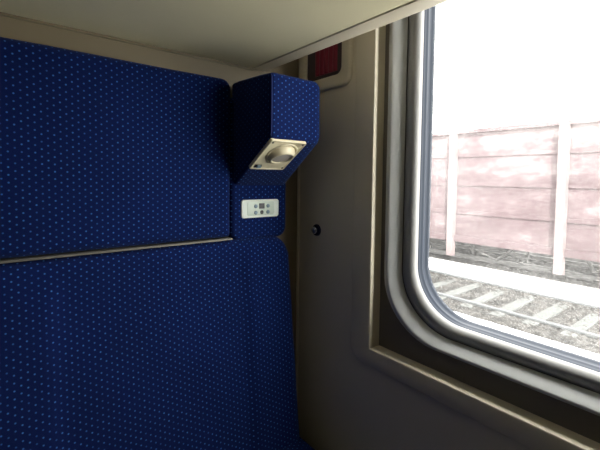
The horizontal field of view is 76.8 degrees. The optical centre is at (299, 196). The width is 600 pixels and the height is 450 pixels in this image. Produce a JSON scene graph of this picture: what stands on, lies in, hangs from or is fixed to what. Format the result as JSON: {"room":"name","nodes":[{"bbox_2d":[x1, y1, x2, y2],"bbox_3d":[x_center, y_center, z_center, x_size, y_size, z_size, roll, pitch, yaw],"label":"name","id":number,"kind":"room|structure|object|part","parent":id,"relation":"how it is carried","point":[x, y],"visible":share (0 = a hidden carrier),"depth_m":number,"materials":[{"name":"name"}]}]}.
{"room":"vehicle interior","nodes":[
{"label":"vehicle interior","id":0,"kind":"room"},
{"bbox_2d":[0,12,298,357],"bbox_3d":[-0.755,0.052,0.802,2.120,2.300,0.050,-2,4,-39],"label":"wall","id":1,"kind":"structure","parent":0,"point":[12,28],"depth_m":1.05,"materials":[{"name":"beige plastic"}]},
{"bbox_2d":[0,37,229,258],"bbox_3d":[-0.844,-0.097,0.650,1.598,0.470,0.060,-2,4,-39],"label":"panel","id":2,"kind":"object","parent":1,"relation":"attached to","point":[97,151],"visible":1,"depth_m":0.91,"materials":[{"name":"blue fabric"}]},
{"bbox_2d":[0,0,448,71],"bbox_3d":[-0.566,-0.398,0.382,1.800,0.050,0.800,-2,4,-39],"label":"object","id":3,"kind":"object","parent":1,"relation":"attached to","point":[262,35],"visible":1,"depth_m":0.86,"materials":[{"name":"beige plastic"}]},
{"bbox_2d":[295,58,299,399],"bbox_3d":[-0.009,0.333,1.380,0.008,1.700,0.008,-2,4,-39],"label":"trim","id":4,"kind":"structure","parent":1,"relation":"attached to","point":[298,176],"depth_m":1.37,"materials":[{"name":"beige"}]},
{"bbox_2d":[297,25,599,449],"bbox_3d":[0.684,0.078,0.609,0.125,2.300,2.050,-2,4,-39],"label":"wall","id":5,"kind":"structure","parent":0,"point":[344,403],"depth_m":1.19,"materials":[{"name":"grey plastic"}]},
{"bbox_2d":[311,224,320,235],"bbox_3d":[0.052,0.113,1.288,0.022,0.041,0.041,-2,4,-39],"label":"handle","id":6,"kind":"object","parent":5,"relation":"attached to","point":[316,230],"visible":1,"depth_m":1.28,"materials":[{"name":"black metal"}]},
{"bbox_2d":[300,38,352,91],"bbox_3d":[0.080,-0.474,1.236,0.014,0.250,0.244,-2,4,-39],"label":"recessed wall box","id":7,"kind":"object","parent":5,"relation":"attached to","point":[331,67],"visible":0.44,"depth_m":1.21,"materials":[{"name":"grey"}]},
{"bbox_2d":[351,28,594,449],"bbox_3d":[0.589,-0.174,0.614,0.014,1.398,1.346,-2,4,-39],"label":"trim","id":8,"kind":"structure","parent":5,"relation":"attached to","point":[525,431],"depth_m":1.09,"materials":[{"name":"beige plastic"}]},
{"bbox_2d":[379,6,599,442],"bbox_3d":[0.645,-0.175,0.659,0.108,1.304,1.210,-2,4,-39],"label":"window","id":9,"kind":"structure","parent":5,"relation":"in","point":[561,387],"depth_m":1.03,"materials":[{"name":"grey metal"}]},
{"bbox_3d":[-0.089,1.278,0.059,2.180,0.060,2.150,-2,4,-39],"label":"floor","id":10,"kind":"structure","parent":0,"visible":0},
{"bbox_2d":[0,236,313,449],"bbox_3d":[-0.543,0.687,0.481,1.823,1.068,0.748,-2,4,-39],"label":"seat","id":11,"kind":"object","parent":10,"relation":"on","point":[181,345],"visible":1,"depth_m":0.98,"materials":[{"name":"blue fabric"}]},
{"bbox_2d":[227,73,319,239],"bbox_3d":[-0.075,-0.102,1.143,0.212,0.481,0.245,-2,4,-39],"label":"headrest cover","id":12,"kind":"object","parent":11,"relation":"on","point":[264,107],"visible":0.84,"depth_m":1.08,"materials":[{"name":"blue fabric"}]},
{"bbox_2d":[241,199,278,217],"bbox_3d":[-0.126,0.036,1.206,0.139,0.057,0.012,-2,4,-39],"label":"control panel","id":13,"kind":"object","parent":12,"relation":"attached to","point":[257,208],"visible":1,"depth_m":1.20,"materials":[{"name":"white plastic"}]},
{"bbox_3d":[-0.124,0.036,1.204,0.100,0.043,0.002,-2,4,-39],"label":"inset plate","id":14,"kind":"part","parent":13,"relation":"part of","materials":[{"name":"grey plastic"}]},
{"bbox_2d":[249,138,305,169],"bbox_3d":[-0.064,-0.119,1.071,0.121,0.080,0.119,-2,4,-39],"label":"reading lamp","id":15,"kind":"object","parent":12,"relation":"attached to","point":[276,154],"visible":1,"depth_m":1.05,"materials":[{"name":"beige plastic"}]},
{"bbox_2d":[281,437,313,449],"bbox_3d":[-0.513,0.906,0.445,1.815,0.155,0.635,-2,4,-39],"label":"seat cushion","id":16,"kind":"object","parent":11,"relation":"on","point":[296,443],"depth_m":1.21,"materials":[{"name":"blue fabric"}]},
{"label":"outside","id":17,"kind":"structure","parent":0,"visible":0},
{"bbox_3d":[17.379,1.451,28.207,59.400,0.440,120.000,-2,4,-39],"label":"ground","id":18,"kind":"structure","parent":17,"visible":0},
{"bbox_2d":[429,258,599,305],"bbox_3d":[3.142,1.720,10.402,1.480,0.054,34.000,-2,4,-39],"label":"verge","id":19,"kind":"structure","parent":18,"relation":"on","point":[562,290],"depth_m":8.21,"materials":[{"name":"white concrete"}]},
{"bbox_2d":[429,257,599,290],"bbox_3d":[4.234,1.792,9.998,0.140,0.100,20.000,-2,4,-39],"label":"rail","id":20,"kind":"object","parent":19,"relation":"on","point":[429,257],"visible":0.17,"depth_m":8.77,"materials":[{"name":"grey metal"}]},
{"bbox_2d":[429,241,599,288],"bbox_3d":[5.178,1.773,12.036,3.860,0.060,34.000,-2,4,-39],"label":"ballast","id":21,"kind":"structure","parent":18,"relation":"on","point":[542,274],"depth_m":10.30,"materials":[{"name":"grey gravel"}]},
{"bbox_2d":[429,248,599,280],"bbox_3d":[5.218,1.780,10.786,0.140,0.130,20.000,-2,4,-39],"label":"rail","id":22,"kind":"object","parent":21,"relation":"on","point":[579,276],"visible":0.48,"depth_m":10.14,"materials":[{"name":"grey metal"}]},
{"bbox_2d":[429,117,599,274],"bbox_3d":[6.256,-0.072,10.805,2.975,3.589,13.760,-2,4,-39],"label":"fence","id":23,"kind":"object","parent":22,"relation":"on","point":[531,187],"visible":0.54,"depth_m":9.51,"materials":[{"name":"pink concrete"}]},
{"bbox_3d":[5.324,1.418,10.529,0.340,0.340,0.900,-2,4,-39],"label":"air tank","id":24,"kind":"part","parent":23,"relation":"part of","materials":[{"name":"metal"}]},
{"bbox_3d":[5.201,1.230,10.035,0.160,0.180,13.760,-2,4,-39],"label":"sill","id":25,"kind":"part","parent":23,"relation":"part of","materials":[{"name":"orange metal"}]},
{"bbox_3d":[6.301,-1.815,10.740,2.910,0.100,13.760,-2,4,-39],"label":"rail","id":26,"kind":"part","parent":23,"relation":"part of","materials":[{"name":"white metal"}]},
{"bbox_2d":[455,243,599,267],"bbox_3d":[6.405,1.746,11.735,0.140,0.130,20.000,-2,4,-39],"label":"rail","id":27,"kind":"object","parent":21,"relation":"on","point":[459,245],"visible":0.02,"depth_m":10.93,"materials":[{"name":"grey metal"}]},
{"bbox_2d":[430,269,599,354],"bbox_3d":[2.298,1.825,8.449,2.400,0.062,20.000,-2,4,-39],"label":"ballast","id":28,"kind":"structure","parent":18,"relation":"on","point":[569,316],"depth_m":6.43,"materials":[{"name":"grey gravel"}]},
{"bbox_2d":[433,279,454,288],"bbox_3d":[2.977,1.907,8.049,2.000,0.120,0.240,-2,4,-38],"label":"sleeper","id":29,"kind":"object","parent":28,"relation":"in","point":[441,284],"visible":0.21,"depth_m":8.07,"materials":[{"name":"concrete"}]},
{"bbox_2d":[439,281,487,299],"bbox_3d":[3.297,1.922,7.639,2.000,0.120,0.240,-2,4,-38],"label":"sleeper","id":30,"kind":"object","parent":28,"relation":"in","point":[464,289],"visible":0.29,"depth_m":7.55,"materials":[{"name":"concrete"}]},
{"bbox_2d":[461,287,515,308],"bbox_3d":[3.647,1.951,7.254,2.000,0.120,0.240,-2,4,-40],"label":"sleeper","id":31,"kind":"object","parent":28,"relation":"in","point":[487,297],"visible":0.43,"depth_m":7.12,"materials":[{"name":"concrete"}]},
{"bbox_2d":[489,295,535,316],"bbox_3d":[3.955,1.972,6.835,2.000,0.120,0.240,-2,4,-40],"label":"sleeper","id":32,"kind":"object","parent":28,"relation":"on","point":[513,306],"visible":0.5,"depth_m":6.68,"materials":[{"name":"concrete"}]},
{"bbox_2d":[429,269,599,308],"bbox_3d":[3.125,1.823,9.112,0.140,0.150,20.000,-2,4,-39],"label":"rail","id":33,"kind":"object","parent":28,"relation":"on","point":[467,278],"visible":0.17,"depth_m":7.49,"materials":[{"name":"grey metal"}]},
{"bbox_2d":[437,292,599,338],"bbox_3d":[1.939,1.855,8.163,0.140,0.150,20.000,-2,4,-39],"label":"rail","id":34,"kind":"object","parent":28,"relation":"on","point":[544,322],"visible":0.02,"depth_m":6.04,"materials":[{"name":"grey metal"}]},
{"bbox_2d":[522,298,576,325],"bbox_3d":[4.290,1.993,6.437,2.000,0.120,0.240,-2,4,-38],"label":"sleeper","id":35,"kind":"object","parent":28,"relation":"on","point":[552,311],"visible":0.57,"depth_m":6.29,"materials":[{"name":"concrete"}]},
{"bbox_2d":[561,313,599,337],"bbox_3d":[4.615,2.025,6.033,2.000,0.120,0.240,-2,4,-38],"label":"sleeper","id":36,"kind":"object","parent":28,"relation":"on","point":[590,321],"visible":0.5,"depth_m":5.89,"materials":[{"name":"concrete"}]},
{"bbox_2d":[454,311,599,360],"bbox_3d":[0.081,1.790,7.953,1.780,0.020,34.000,-2,4,-39],"label":"gravel bank","id":37,"kind":"object","parent":18,"relation":"on","point":[588,354],"visible":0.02,"depth_m":5.24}
]}

